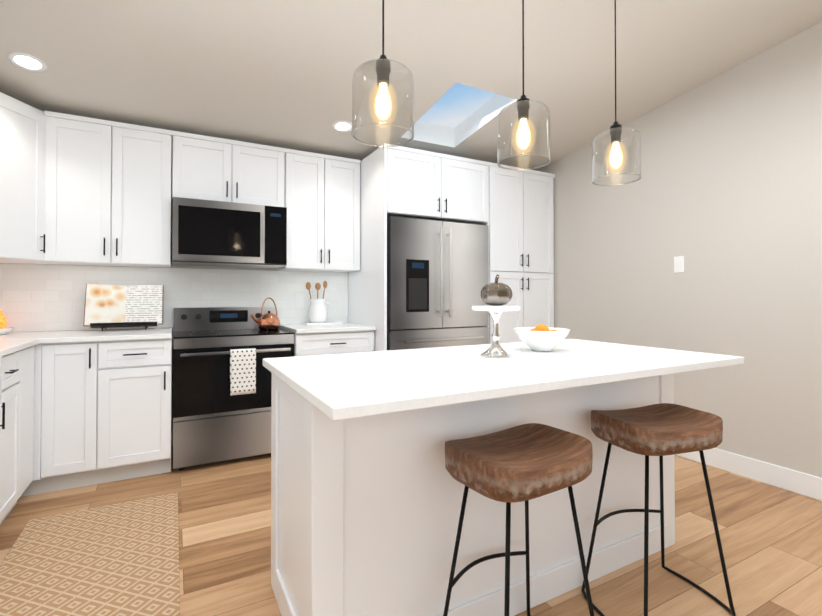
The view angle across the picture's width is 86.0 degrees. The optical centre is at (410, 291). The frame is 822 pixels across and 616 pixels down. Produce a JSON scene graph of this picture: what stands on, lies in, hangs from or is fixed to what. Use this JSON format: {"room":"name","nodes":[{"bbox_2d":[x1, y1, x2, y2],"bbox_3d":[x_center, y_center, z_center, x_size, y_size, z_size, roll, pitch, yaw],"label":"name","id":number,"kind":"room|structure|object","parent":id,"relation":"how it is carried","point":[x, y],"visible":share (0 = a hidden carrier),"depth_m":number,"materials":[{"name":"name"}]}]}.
{"room":"kitchen","nodes":[
{"label":"kitchen","id":0,"kind":"room"},
{"bbox_2d":[8,142,347,445],"bbox_3d":[-1.034,-0.585,3.989,4.830,3.600,0.100,0,-1,-28],"label":"wall","id":1,"kind":"structure","parent":0,"point":[216,267],"depth_m":3.48,"materials":[{"name":"paint"}]},
{"bbox_2d":[0,92,55,263],"bbox_3d":[-2.577,-0.683,2.672,0.657,0.970,0.752,0,-1,-28],"label":"upper cabinet","id":2,"kind":"object","parent":1,"relation":"attached to","point":[27,133],"depth_m":2.73,"materials":[{"name":"white wood"}]},
{"bbox_2d":[54,112,123,265],"bbox_3d":[-2.264,-0.679,3.053,0.463,0.970,0.379,0,-1,-28],"label":"upper cabinet","id":3,"kind":"object","parent":1,"relation":"attached to","point":[77,190],"depth_m":2.96,"materials":[{"name":"white wood"}]},
{"bbox_2d":[124,123,175,267],"bbox_3d":[-1.994,-0.678,3.226,0.420,0.970,0.329,0,-1,-28],"label":"upper cabinet","id":4,"kind":"object","parent":1,"relation":"attached to","point":[147,150],"depth_m":3.12,"materials":[{"name":"white wood"}]},
{"bbox_2d":[0,263,347,331],"bbox_3d":[-1.808,0.046,3.501,2.748,0.467,0.010,0,-1,-28],"label":"backsplash","id":5,"kind":"structure","parent":1,"relation":"attached to","point":[38,297],"depth_m":3.42,"materials":[{"name":"tile"}]},
{"bbox_2d":[296,294,303,306],"bbox_3d":[-0.990,0.075,3.930,0.074,0.120,0.008,0,-1,-28],"label":"electrical outlet plate","id":6,"kind":"object","parent":5,"relation":"attached to","point":[299,300],"visible":1,"depth_m":3.93,"materials":[{"name":"white plastic"}]},
{"bbox_2d":[172,131,287,211],"bbox_3d":[-1.451,-0.917,3.520,0.801,0.485,0.329,0,-1,-28],"label":"upper cabinet","id":7,"kind":"object","parent":1,"relation":"attached to","point":[203,167],"depth_m":3.36,"materials":[{"name":"white wood"}]},
{"bbox_2d":[172,197,286,267],"bbox_3d":[-1.420,-0.441,3.457,0.793,0.462,0.457,0,-1,-28],"label":"microwave","id":8,"kind":"object","parent":7,"relation":"attached to","point":[217,233],"visible":1,"depth_m":3.29,"materials":[{"name":"silver metal"}]},
{"bbox_2d":[277,149,360,271],"bbox_3d":[-0.808,-0.671,3.863,0.647,0.970,0.329,0,-1,-28],"label":"upper cabinet","id":9,"kind":"object","parent":1,"relation":"attached to","point":[323,214],"depth_m":3.71,"materials":[{"name":"white wood"}]},
{"bbox_2d":[360,143,491,230],"bbox_3d":[0.060,-0.886,4.055,1.002,0.535,0.816,0,-1,-28],"label":"upper cabinet","id":10,"kind":"object","parent":1,"relation":"attached to","point":[401,181],"depth_m":3.67,"materials":[{"name":"white wood"}]},
{"bbox_2d":[0,446,821,615],"bbox_3d":[0.556,1.234,1.010,4.830,0.100,6.820,0,-1,-28],"label":"floor","id":11,"kind":"structure","parent":0,"point":[771,538],"depth_m":2.08,"materials":[{"name":"brown wood"}]},
{"bbox_2d":[0,349,23,524],"bbox_3d":[-2.216,0.745,1.953,0.626,0.900,0.482,0,-1,-28],"label":"base cabinet","id":12,"kind":"object","parent":11,"relation":"on","point":[12,397],"depth_m":2.22,"materials":[{"name":"white wood"}]},
{"bbox_2d":[0,337,42,355],"bbox_3d":[-1.911,0.273,1.423,0.660,0.030,3.567,0,-1,-28],"label":"countertop","id":13,"kind":"structure","parent":12,"relation":"on","point":[11,342],"depth_m":2.33,"materials":[{"name":"white stone"}]},
{"bbox_2d":[24,345,35,495],"bbox_3d":[-2.378,0.748,2.255,0.626,0.900,0.307,0,-1,-28],"label":"base cabinet","id":14,"kind":"object","parent":11,"relation":"on","point":[30,352],"depth_m":2.48,"materials":[{"name":"white wood"}]},
{"bbox_2d":[56,341,111,490],"bbox_3d":[-2.190,0.755,2.924,0.380,0.900,0.649,0,-1,-28],"label":"base cabinet","id":15,"kind":"object","parent":11,"relation":"on","point":[76,414],"depth_m":2.67,"materials":[{"name":"white wood"}]},
{"bbox_2d":[0,492,179,615],"bbox_3d":[-1.193,1.185,1.535,0.685,0.008,2.100,0,-1,-28],"label":"rug","id":16,"kind":"object","parent":11,"relation":"on","point":[120,559],"visible":0.96,"depth_m":1.91,"materials":[{"name":"fabric"}]},
{"bbox_2d":[112,338,171,481],"bbox_3d":[-1.928,0.756,3.065,0.462,0.900,0.649,0,-1,-28],"label":"base cabinet","id":17,"kind":"object","parent":11,"relation":"on","point":[141,369],"depth_m":2.82,"materials":[{"name":"white wood"}]},
{"bbox_2d":[0,327,171,342],"bbox_3d":[-2.262,0.289,2.874,1.235,0.030,0.679,0,-1,-28],"label":"countertop","id":18,"kind":"structure","parent":17,"relation":"on","point":[139,333],"depth_m":2.82,"materials":[{"name":"white stone"}]},
{"bbox_2d":[0,310,13,334],"bbox_3d":[-2.655,0.187,2.803,0.190,0.170,0.190,0,-1,-28],"label":"fruit bowl","id":19,"kind":"object","parent":18,"relation":"on","point":[4,329],"visible":1,"depth_m":2.80,"materials":[{"name":"yellow food"}]},
{"bbox_2d":[83,284,163,330],"bbox_3d":[-2.079,0.110,3.210,0.478,0.332,0.217,0,-1,-28],"label":"cookbook stand","id":20,"kind":"object","parent":18,"relation":"on","point":[108,306],"visible":1,"depth_m":3.18,"materials":[{"name":"black"}]},
{"bbox_2d":[173,307,293,470],"bbox_3d":[-1.350,0.666,3.332,0.795,1.085,0.698,0,-1,-28],"label":"range","id":21,"kind":"object","parent":11,"relation":"on","point":[214,421],"visible":0.88,"depth_m":3.05,"materials":[{"name":"silver metal"}]},
{"bbox_2d":[230,348,255,395],"bbox_3d":[-1.163,0.550,3.049,0.165,0.311,0.046,0,-1,-28],"label":"dish towel","id":22,"kind":"object","parent":21,"relation":"hanging from","point":[242,371],"visible":1,"depth_m":3.03,"materials":[{"name":"white fabric"}]},
{"bbox_2d":[250,298,279,329],"bbox_3d":[-1.188,0.175,3.592,0.235,0.260,0.176,0,-1,-28],"label":"kettle","id":23,"kind":"object","parent":21,"relation":"on","point":[268,321],"visible":1,"depth_m":3.55,"materials":[{"name":"orange metal"}]},
{"bbox_2d":[293,330,373,355],"bbox_3d":[-0.730,0.763,3.709,0.641,0.900,0.649,0,-1,-28],"label":"base cabinet","id":24,"kind":"object","parent":11,"relation":"on","point":[305,344],"depth_m":3.41,"materials":[{"name":"white wood"}]},
{"bbox_2d":[279,322,375,332],"bbox_3d":[-0.724,0.298,3.703,0.641,0.030,0.675,0,-1,-28],"label":"countertop","id":25,"kind":"structure","parent":24,"relation":"on","point":[345,326],"depth_m":3.48,"materials":[{"name":"white stone"}]},
{"bbox_2d":[301,281,341,324],"bbox_3d":[-0.785,0.092,3.877,0.310,0.383,0.200,0,-1,-28],"label":"pitcher","id":26,"kind":"object","parent":25,"relation":"on","point":[317,313],"visible":1,"depth_m":3.81,"materials":[{"name":"white ceramic"}]},
{"bbox_2d":[387,215,488,350],"bbox_3d":[0.083,0.310,3.991,0.955,1.812,0.897,0,-1,-28],"label":"refrigerator","id":27,"kind":"object","parent":11,"relation":"on","point":[437,276],"visible":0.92,"depth_m":3.61,"materials":[{"name":"grey metal"}]},
{"bbox_2d":[270,371,674,615],"bbox_3d":[0.338,0.749,1.949,1.744,0.889,0.617,0,-1,-28],"label":"kitchen island","id":28,"kind":"object","parent":11,"relation":"on","point":[367,490],"depth_m":1.52,"materials":[{"name":"white wood"}]},
{"bbox_2d":[263,339,743,422],"bbox_3d":[0.396,0.288,1.825,1.790,0.030,0.910,0,-1,-28],"label":"island countertop","id":29,"kind":"structure","parent":28,"relation":"on","point":[342,387],"depth_m":1.51,"materials":[{"name":"white stone"}]},
{"bbox_2d":[472,274,520,357],"bbox_3d":[0.361,0.099,1.871,0.204,0.346,0.204,0,-1,-28],"label":"cake stand","id":30,"kind":"object","parent":29,"relation":"on","point":[496,295],"visible":1,"depth_m":1.83,"materials":[{"name":"silver metal"}]},
{"bbox_2d":[513,324,569,351],"bbox_3d":[0.611,0.212,2.060,0.256,0.124,0.256,0,-1,-28],"label":"fruit bowl","id":31,"kind":"object","parent":29,"relation":"on","point":[542,338],"visible":1,"depth_m":1.99,"materials":[{"name":"white ceramic"}]},
{"bbox_2d":[482,163,554,343],"bbox_3d":[0.861,0.036,4.476,0.816,2.370,0.816,0,-1,-28],"label":"tall cabinet","id":32,"kind":"object","parent":11,"relation":"on","point":[512,209],"depth_m":4.12,"materials":[{"name":"white wood"}]},
{"bbox_2d":[443,423,593,615],"bbox_3d":[0.325,0.824,1.369,0.492,0.727,0.342,0,-1,-32],"label":"stool","id":33,"kind":"object","parent":11,"relation":"on","point":[526,463],"visible":1,"depth_m":1.29,"materials":[{"name":"brown wood"}]},
{"bbox_2d":[581,403,735,615],"bbox_3d":[0.926,0.827,1.693,0.493,0.727,0.343,0,-1,-18],"label":"stool","id":34,"kind":"object","parent":11,"relation":"on","point":[660,430],"visible":0.98,"depth_m":1.61,"materials":[{"name":"brown wood"}]},
{"bbox_2d":[0,0,821,170],"bbox_3d":[0.556,-1.639,1.040,4.730,0.874,6.720,0,-1,-28],"label":"ceiling","id":35,"kind":"structure","parent":0,"point":[277,73],"depth_m":2.64,"materials":[{"name":"paint"}]},
{"bbox_2d":[8,52,47,71],"bbox_3d":[-2.153,-1.289,2.475,0.170,0.026,0.169,0,-1,-28],"label":"recessed light","id":36,"kind":"object","parent":35,"relation":"in","point":[28,62],"visible":1,"depth_m":2.47,"materials":[{"name":"white plastic"}]},
{"bbox_2d":[332,121,351,131],"bbox_3d":[-0.524,-1.274,3.396,0.170,0.026,0.169,0,-1,-28],"label":"recessed light","id":37,"kind":"object","parent":35,"relation":"in","point":[342,126],"visible":0.96,"depth_m":3.39,"materials":[{"name":"white"}]},
{"bbox_2d":[352,0,413,146],"bbox_3d":[-0.100,-1.046,1.578,0.223,0.983,0.223,0,-1,-28],"label":"pendant light","id":38,"kind":"object","parent":35,"relation":"hanging from","point":[383,105],"visible":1,"depth_m":1.55,"materials":[{"name":"clear glass"}]},
{"bbox_2d":[402,83,516,146],"bbox_3d":[0.341,-1.437,3.403,0.590,0.319,0.870,0,-1,-28],"label":"skylight window","id":39,"kind":"structure","parent":35,"relation":"in","point":[455,114],"depth_m":3.61,"materials":[{"name":"white"}]},
{"bbox_2d":[497,0,550,169],"bbox_3d":[0.482,-1.043,1.891,0.223,0.983,0.223,0,-1,-28],"label":"pendant light","id":40,"kind":"object","parent":35,"relation":"hanging from","point":[523,104],"visible":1,"depth_m":1.87,"materials":[{"name":"clear glass"}]},
{"bbox_2d":[592,0,641,185],"bbox_3d":[1.010,-1.040,2.175,0.223,0.983,0.223,0,-1,-28],"label":"pendant light","id":41,"kind":"object","parent":35,"relation":"hanging from","point":[616,130],"visible":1,"depth_m":2.16,"materials":[{"name":"clear glass"}]},
{"bbox_2d":[538,22,821,477],"bbox_3d":[2.639,-0.604,2.149,0.100,3.600,6.620,0,-1,-28],"label":"wall","id":42,"kind":"structure","parent":0,"point":[723,195],"depth_m":2.98,"materials":[{"name":"paint"}]},
{"bbox_2d":[674,256,683,272],"bbox_3d":[1.980,-0.202,3.255,0.009,0.120,0.074,0,-1,-28],"label":"light switch","id":43,"kind":"object","parent":42,"relation":"attached to","point":[678,264],"visible":1,"depth_m":3.25,"materials":[{"name":"white plastic"}]},
{"bbox_2d":[675,448,821,500],"bbox_3d":[2.788,1.127,1.734,0.014,0.130,5.780,0,-1,-28],"label":"baseboard","id":44,"kind":"structure","parent":42,"relation":"attached to","point":[805,484],"depth_m":2.77,"materials":[{"name":"white wood"}]}
]}

